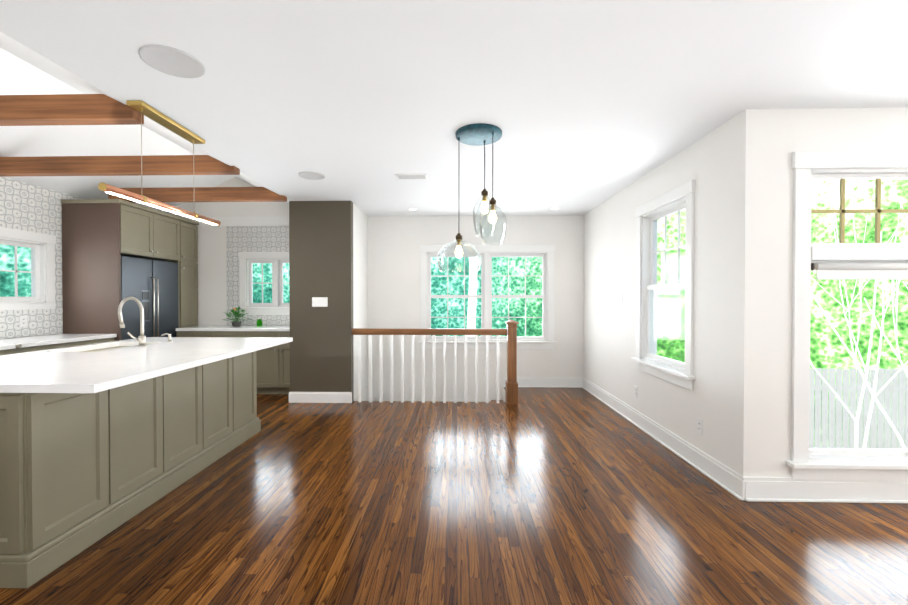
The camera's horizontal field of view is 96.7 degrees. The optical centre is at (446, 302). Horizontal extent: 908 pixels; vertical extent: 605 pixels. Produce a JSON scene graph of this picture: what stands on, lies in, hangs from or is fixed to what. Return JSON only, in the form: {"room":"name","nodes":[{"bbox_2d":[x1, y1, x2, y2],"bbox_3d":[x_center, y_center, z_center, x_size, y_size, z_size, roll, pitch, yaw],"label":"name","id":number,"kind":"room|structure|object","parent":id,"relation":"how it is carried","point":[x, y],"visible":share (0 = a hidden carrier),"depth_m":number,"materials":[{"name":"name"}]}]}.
{"room":"open-plan kitchen","nodes":[
{"label":"open-plan kitchen","id":0,"kind":"room"},
{"bbox_2d":[0,31,288,211],"bbox_3d":[-3.436,-1.620,2.137,2.690,0.833,8.460,0,1,1],"label":"ceiling","id":1,"kind":"structure","parent":0,"point":[24,70],"depth_m":4.14,"materials":[{"name":"white paint"}]},
{"bbox_2d":[0,94,143,125],"bbox_3d":[-3.327,-1.277,2.698,2.580,0.160,0.100,0,1,1],"label":"beam","id":2,"kind":"structure","parent":1,"relation":"attached to","point":[60,109],"depth_m":2.63,"materials":[{"name":"brown wood"}]},
{"bbox_2d":[0,155,239,176],"bbox_3d":[-3.297,-1.319,3.897,2.580,0.160,0.100,0,1,1],"label":"beam","id":3,"kind":"structure","parent":1,"relation":"attached to","point":[103,165],"depth_m":3.85,"materials":[{"name":"brown wood"}]},
{"bbox_2d":[126,100,204,184],"bbox_3d":[-1.974,-1.015,2.816,0.100,0.533,0.754,0,1,1],"label":"ceiling canopy","id":4,"kind":"object","parent":1,"relation":"hanging from","point":[150,112],"depth_m":2.78,"materials":[{"name":"gold metal"}]},
{"bbox_2d":[98,183,220,225],"bbox_3d":[-1.974,-0.656,2.827,0.100,0.052,1.160,0,1,1],"label":"linear pendant light","id":5,"kind":"object","parent":4,"relation":"hanging from","point":[109,189],"depth_m":2.70,"materials":[{"name":"gold metal"}]},
{"bbox_2d":[108,187,286,202],"bbox_3d":[-3.070,-1.329,4.982,2.180,0.160,0.100,0,1,1],"label":"beam","id":6,"kind":"structure","parent":1,"relation":"attached to","point":[215,194],"depth_m":4.93,"materials":[{"name":"brown wood"}]},
{"bbox_2d":[289,201,367,402],"bbox_3d":[-1.618,-0.011,5.686,0.822,2.600,1.006,0,1,1],"label":"partition column","id":7,"kind":"structure","parent":0,"point":[328,249],"depth_m":5.20,"materials":[{"name":"brown paint"}]},
{"bbox_2d":[312,297,327,306],"bbox_3d":[-1.634,-0.006,5.195,0.200,0.120,0.009,0,1,1],"label":"wall switch plate","id":8,"kind":"object","parent":7,"relation":"attached to","point":[319,301],"depth_m":5.19,"materials":[{"name":"white plastic"}]},
{"bbox_2d":[165,177,583,392],"bbox_3d":[-1.228,-0.392,6.250,6.900,3.550,0.150,0,1,1],"label":"wall","id":9,"kind":"structure","parent":0,"point":[395,243],"depth_m":6.16,"materials":[{"name":"white paint"}]},
{"bbox_2d":[182,217,289,325],"bbox_3d":[-2.927,-0.016,6.212,3.192,2.600,0.020,0,1,1],"label":"wall tile","id":10,"kind":"structure","parent":9,"relation":"attached to","point":[257,234],"depth_m":6.21,"materials":[{"name":"white tile"}]},
{"bbox_2d":[237,252,289,314],"bbox_3d":[-2.388,-0.291,6.251,1.660,0.972,0.210,0,1,1],"label":"kitchen window","id":11,"kind":"structure","parent":9,"relation":"in","point":[277,305],"depth_m":6.21,"materials":[{"name":"white paint"}]},
{"bbox_2d":[418,245,556,348],"bbox_3d":[0.611,-0.080,6.178,2.080,1.572,0.210,0,1,1],"label":"window","id":12,"kind":"structure","parent":9,"relation":"in","point":[545,340],"depth_m":6.14,"materials":[{"name":"white paint"}]},
{"bbox_2d":[503,377,582,387],"bbox_3d":[1.449,1.207,6.109,1.180,0.155,0.030,0,1,1],"label":"baseboard","id":13,"kind":"structure","parent":9,"relation":"attached to","point":[545,382],"depth_m":6.10,"materials":[{"name":"white paint"}]},
{"bbox_2d":[354,387,505,401],"bbox_3d":[-0.184,2.689,5.734,2.367,2.799,1.190,0,1,1],"label":"wall","id":14,"kind":"structure","parent":0,"point":[429,397],"depth_m":6.16,"materials":[{"name":"white paint"}]},
{"bbox_2d":[0,387,907,604],"bbox_3d":[0.026,1.375,2.005,9.620,0.100,8.310,0,1,1],"label":"floor","id":15,"kind":"structure","parent":0,"point":[555,496],"depth_m":2.37,"materials":[{"name":"brown wood"}]},
{"bbox_2d":[0,342,67,354],"bbox_3d":[-4.253,0.862,3.859,0.648,0.890,0.610,0,1,1],"label":"base cabinet","id":16,"kind":"object","parent":15,"relation":"on","point":[7,350],"depth_m":3.82,"materials":[{"name":"wood"}]},
{"bbox_2d":[0,334,115,349],"bbox_3d":[-4.278,0.409,2.631,0.658,0.040,4.284,0,1,1],"label":"countertop","id":17,"kind":"structure","parent":16,"relation":"on","point":[35,340],"depth_m":4.19,"materials":[{"name":"white stone"}]},
{"bbox_2d":[68,334,116,346],"bbox_3d":[-4.237,0.856,4.471,0.648,0.890,0.613,0,1,1],"label":"base cabinet","id":18,"kind":"object","parent":15,"relation":"on","point":[83,341],"depth_m":4.43,"materials":[{"name":"wood"}]},
{"bbox_2d":[61,199,198,340],"bbox_3d":[-4.169,0.033,5.493,0.733,2.515,1.470,0,1,1],"label":"tall cabinet","id":19,"kind":"object","parent":15,"relation":"on","point":[115,252],"visible":0.56,"depth_m":4.87,"materials":[{"name":"brown wood"}]},
{"bbox_2d":[0,345,275,587],"bbox_3d":[-2.434,0.860,2.992,1.282,0.910,2.230,0,1,1],"label":"kitchen island","id":20,"kind":"object","parent":15,"relation":"on","point":[98,441],"depth_m":2.27,"materials":[{"name":"wood"}]},
{"bbox_2d":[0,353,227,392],"bbox_3d":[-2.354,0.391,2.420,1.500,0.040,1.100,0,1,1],"label":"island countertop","id":21,"kind":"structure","parent":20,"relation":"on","point":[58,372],"depth_m":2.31,"materials":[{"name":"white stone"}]},
{"bbox_2d":[32,341,271,356],"bbox_3d":[-2.332,0.382,3.320,1.500,0.040,0.700,0,1,1],"label":"island countertop","id":22,"kind":"structure","parent":20,"relation":"on","point":[233,348],"depth_m":3.26,"materials":[{"name":"white stone"}]},
{"bbox_2d":[68,345,123,352],"bbox_3d":[-2.801,0.506,3.333,0.420,0.232,0.720,0,1,1],"label":"sink","id":23,"kind":"object","parent":22,"relation":"in","point":[101,346],"depth_m":3.38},
{"bbox_2d":[118,297,147,344],"bbox_3d":[-2.617,0.157,3.308,0.234,0.410,0.157,0,1,1],"label":"faucet","id":24,"kind":"object","parent":22,"relation":"on","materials":[{"name":"silver metal"}]},
{"bbox_2d":[161,333,171,340],"bbox_3d":[-2.550,0.318,3.675,0.099,0.080,0.044,0,1,1],"label":"faucet","id":25,"kind":"object","parent":22,"relation":"on","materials":[{"name":"silver metal"}]},
{"bbox_2d":[120,337,291,344],"bbox_3d":[-2.317,0.376,3.890,1.500,0.040,0.440,0,1,1],"label":"island countertop","id":26,"kind":"structure","parent":20,"relation":"on","point":[275,340],"depth_m":3.89,"materials":[{"name":"white stone"}]},
{"bbox_2d":[176,329,243,336],"bbox_3d":[-3.284,0.842,5.923,0.967,0.890,0.608,0,1,1],"label":"base cabinet","id":27,"kind":"object","parent":15,"relation":"on","point":[180,332],"depth_m":5.62,"materials":[{"name":"wood"}]},
{"bbox_2d":[244,329,289,393],"bbox_3d":[-2.319,0.842,5.898,0.963,0.890,0.608,0,1,1],"label":"base cabinet","id":28,"kind":"object","parent":15,"relation":"on","point":[273,370],"depth_m":5.60,"materials":[{"name":"wood"}]},
{"bbox_2d":[184,325,289,328],"bbox_3d":[-2.560,0.377,5.895,2.415,0.040,0.617,0,1,1],"label":"countertop","id":29,"kind":"structure","parent":28,"relation":"on","point":[203,326],"depth_m":5.78,"materials":[{"name":"white stone"}]},
{"bbox_2d":[222,306,251,326],"bbox_3d":[-3.098,0.203,5.934,0.408,0.304,0.440,0,1,1],"label":"plant","id":30,"kind":"object","parent":29,"relation":"on","point":[236,322],"visible":1,"depth_m":5.89,"materials":[{"name":"green plant"}]},
{"bbox_2d":[352,320,518,403],"bbox_3d":[-0.158,0.756,5.215,2.145,1.075,0.156,0,1,1],"label":"stair rail","id":31,"kind":"object","parent":15,"relation":"on","point":[511,383],"visible":1,"depth_m":5.19,"materials":[{"name":"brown wood"}]},
{"bbox_2d":[0,0,907,215],"bbox_3d":[1.372,-1.335,2.020,6.930,0.120,8.460,0,1,1],"label":"ceiling","id":32,"kind":"structure","parent":0,"point":[585,106],"depth_m":2.30,"materials":[{"name":"white paint"}]},
{"bbox_2d":[139,44,205,77],"bbox_3d":[-1.450,-1.272,2.141,0.294,0.009,0.294,0,1,1],"label":"ceiling speaker","id":33,"kind":"object","parent":32,"relation":"attached to","point":[168,60],"visible":1,"depth_m":2.13},
{"bbox_2d":[298,171,325,179],"bbox_3d":[-1.371,-1.291,4.109,0.264,0.009,0.264,0,1,1],"label":"ceiling speaker","id":34,"kind":"object","parent":32,"relation":"attached to","point":[311,175],"visible":1,"depth_m":4.10},
{"bbox_2d":[395,174,427,179],"bbox_3d":[-0.360,-1.292,4.149,0.320,0.008,0.170,0,1,1],"label":"ceiling vent","id":35,"kind":"object","parent":32,"relation":"in","point":[411,176],"visible":1,"depth_m":4.13,"materials":[{"name":"white plastic"}]},
{"bbox_2d":[437,123,506,271],"bbox_3d":[0.185,-0.763,3.078,0.520,1.045,0.370,0,1,1],"label":"cluster","id":36,"kind":"object","parent":32,"relation":"hanging from","point":[480,134],"visible":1,"depth_m":3.05,"materials":[{"name":"clear glass"}]},
{"bbox_2d":[583,109,768,476],"bbox_3d":[2.102,0.002,4.390,0.150,2.600,3.410,0,1,1],"label":"wall","id":37,"kind":"structure","parent":0,"point":[725,166],"depth_m":3.04,"materials":[{"name":"white paint"}]},
{"bbox_2d":[634,385,637,397],"bbox_3d":[2.020,0.952,4.307,0.009,0.120,0.075,0,1,1],"label":"wall outlet","id":38,"kind":"object","parent":37,"relation":"attached to","point":[636,391],"visible":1,"depth_m":4.30,"materials":[{"name":"white plastic"}]},
{"bbox_2d":[631,180,694,389],"bbox_3d":[2.056,-0.141,3.770,0.210,1.702,1.070,0,1,1],"label":"window","id":39,"kind":"structure","parent":37,"relation":"in","point":[648,359],"depth_m":3.87,"materials":[{"name":"white paint"}]},
{"bbox_2d":[583,377,750,500],"bbox_3d":[2.014,1.224,4.390,0.036,0.155,3.440,0,1,1],"label":"baseboard","id":40,"kind":"structure","parent":37,"relation":"attached to","point":[739,486],"depth_m":3.40,"materials":[{"name":"white paint"}]},
{"bbox_2d":[697,417,702,434],"bbox_3d":[1.992,0.974,3.177,0.009,0.120,0.075,0,1,1],"label":"wall outlet","id":41,"kind":"object","parent":37,"relation":"attached to","point":[699,426],"visible":1,"depth_m":3.17,"materials":[{"name":"white plastic"}]},
{"bbox_2d":[766,107,907,476],"bbox_3d":[3.495,0.018,2.725,2.720,2.600,0.150,0,1,1],"label":"wall","id":42,"kind":"structure","parent":0,"point":[791,131],"depth_m":2.67,"materials":[{"name":"white paint"}]},
{"bbox_2d":[751,477,907,502],"bbox_3d":[3.333,1.241,2.651,2.640,0.155,0.030,0,1,1],"label":"baseboard","id":43,"kind":"structure","parent":42,"relation":"attached to","point":[761,489],"depth_m":2.67,"materials":[{"name":"white paint"}]},
{"bbox_2d":[786,150,907,480],"bbox_3d":[3.150,0.092,2.704,1.770,2.167,0.210,0,1,1],"label":"window","id":44,"kind":"structure","parent":42,"relation":"in","point":[843,260],"depth_m":2.66,"materials":[{"name":"white wood"}]},
{"bbox_3d":[-4.708,0.024,2.110,0.150,2.600,8.310,0,1,1],"label":"wall","id":45,"kind":"structure","parent":0,"visible":0},
{"bbox_2d":[0,227,55,309],"bbox_3d":[-4.645,-0.345,4.086,0.176,0.850,1.234,0,1,1],"label":"kitchen window","id":46,"kind":"structure","parent":45,"relation":"in","point":[42,272],"depth_m":4.54,"materials":[{"name":"white paint"}]},
{"bbox_2d":[0,177,83,338],"bbox_3d":[-4.628,0.023,2.183,0.006,2.600,8.160,0,1,1],"label":"wall tile","id":47,"kind":"structure","parent":45,"relation":"attached to","point":[29,207],"depth_m":4.47,"materials":[{"name":"white tile"}]},
{"bbox_2d":[19,316,26,326],"bbox_3d":[-4.566,0.202,4.354,0.009,0.120,0.075,0,1,1],"label":"outlet","id":48,"kind":"object","parent":47,"relation":"attached to","point":[23,321],"visible":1,"depth_m":4.35,"materials":[{"name":"white plastic"}]},
{"label":"outside","id":49,"kind":"structure","parent":0,"visible":0},
{"bbox_2d":[0,180,907,446],"bbox_3d":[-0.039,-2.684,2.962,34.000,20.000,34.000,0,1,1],"label":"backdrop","id":50,"kind":"structure","parent":49,"point":[456,287],"depth_m":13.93,"materials":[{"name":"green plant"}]},
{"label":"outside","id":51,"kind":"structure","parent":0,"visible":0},
{"bbox_2d":[467,180,907,448],"bbox_3d":[4.808,-0.709,7.912,9.565,8.956,5.219,0,1,1],"label":"tree","id":52,"kind":"object","parent":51,"point":[472,304],"depth_m":6.20,"materials":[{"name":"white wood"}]},
{"bbox_2d":[809,368,907,448],"bbox_3d":[8.162,2.191,7.436,6.975,1.962,0.060,0,1,1],"label":"fence","id":53,"kind":"object","parent":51,"point":[820,435],"depth_m":7.42,"materials":[{"name":"grey wood"}]}
]}

